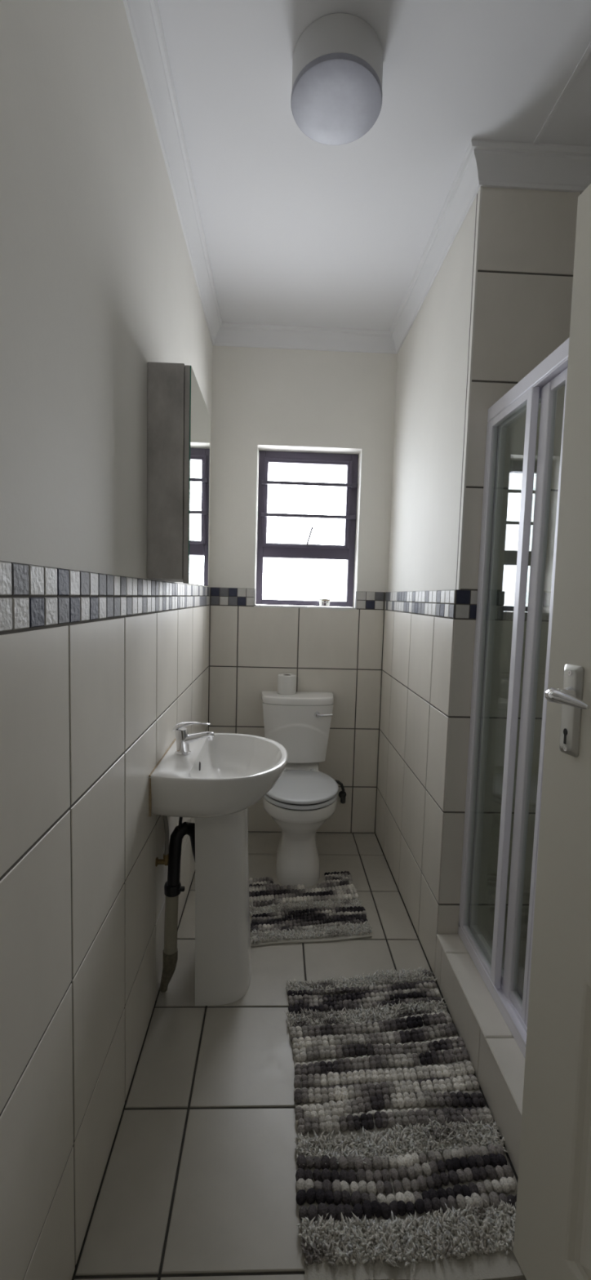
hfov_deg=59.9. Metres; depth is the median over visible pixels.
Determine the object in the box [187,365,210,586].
mirror glass
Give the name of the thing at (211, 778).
basin
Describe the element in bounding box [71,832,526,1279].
floor
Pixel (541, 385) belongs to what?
shower door
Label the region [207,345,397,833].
wall
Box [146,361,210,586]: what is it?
upper cabinet
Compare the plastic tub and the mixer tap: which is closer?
the mixer tap
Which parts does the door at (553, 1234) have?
lever handle, handle plate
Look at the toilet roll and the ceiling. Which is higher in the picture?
the ceiling
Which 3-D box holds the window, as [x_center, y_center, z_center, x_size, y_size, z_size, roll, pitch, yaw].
[0.062,-0.614,2.862,0.550,0.845,0.096,1,5,-2]
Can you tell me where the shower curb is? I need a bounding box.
[435,933,525,1177]
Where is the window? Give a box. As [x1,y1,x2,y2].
[255,450,358,607]
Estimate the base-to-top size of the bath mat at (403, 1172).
0.029 m
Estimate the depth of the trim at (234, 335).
2.65 m
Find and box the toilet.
[261,691,338,887]
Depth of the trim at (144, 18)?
1.49 m
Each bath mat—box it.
[248,871,373,946]
[284,967,525,1279]
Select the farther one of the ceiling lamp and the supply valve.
the supply valve
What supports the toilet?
on the floor
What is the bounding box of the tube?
[178,817,182,826]
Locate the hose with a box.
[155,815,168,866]
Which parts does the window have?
hung sash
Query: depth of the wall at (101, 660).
0.94 m
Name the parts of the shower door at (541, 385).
rail, sill rail, fixed panel, head rail, sliding panel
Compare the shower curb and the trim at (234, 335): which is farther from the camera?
the trim at (234, 335)
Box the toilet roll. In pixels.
[277,673,296,694]
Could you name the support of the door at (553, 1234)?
attached to the trim
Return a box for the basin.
[148,721,288,1005]
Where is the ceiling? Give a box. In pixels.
[156,0,590,330]
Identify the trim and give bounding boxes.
[122,0,222,345]
[213,322,397,354]
[390,139,590,353]
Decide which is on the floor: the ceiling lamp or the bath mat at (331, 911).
the bath mat at (331, 911)
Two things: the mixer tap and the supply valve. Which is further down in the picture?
the supply valve
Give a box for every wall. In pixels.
[0,0,212,1279]
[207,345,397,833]
[375,186,482,975]
[437,186,582,967]
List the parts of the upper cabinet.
cabinet door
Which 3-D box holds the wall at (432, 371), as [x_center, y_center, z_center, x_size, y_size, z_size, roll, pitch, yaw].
[0.580,-0.163,2.315,0.148,2.780,1.224,1,5,-2]
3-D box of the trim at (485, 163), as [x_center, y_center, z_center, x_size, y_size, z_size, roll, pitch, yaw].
[0.973,-1.488,2.129,0.941,0.091,1.162,1,5,-2]
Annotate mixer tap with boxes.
[173,721,214,755]
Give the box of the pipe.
[159,822,195,992]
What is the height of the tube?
0.073 m
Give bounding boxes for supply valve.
[334,779,346,803]
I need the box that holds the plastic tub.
[318,598,330,606]
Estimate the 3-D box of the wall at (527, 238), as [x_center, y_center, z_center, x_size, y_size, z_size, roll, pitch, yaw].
[1.027,-0.102,1.737,0.995,2.780,0.030,1,5,-2]
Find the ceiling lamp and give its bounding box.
[290,13,382,145]
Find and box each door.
[457,337,569,1058]
[513,183,590,1279]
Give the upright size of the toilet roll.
0.100 m

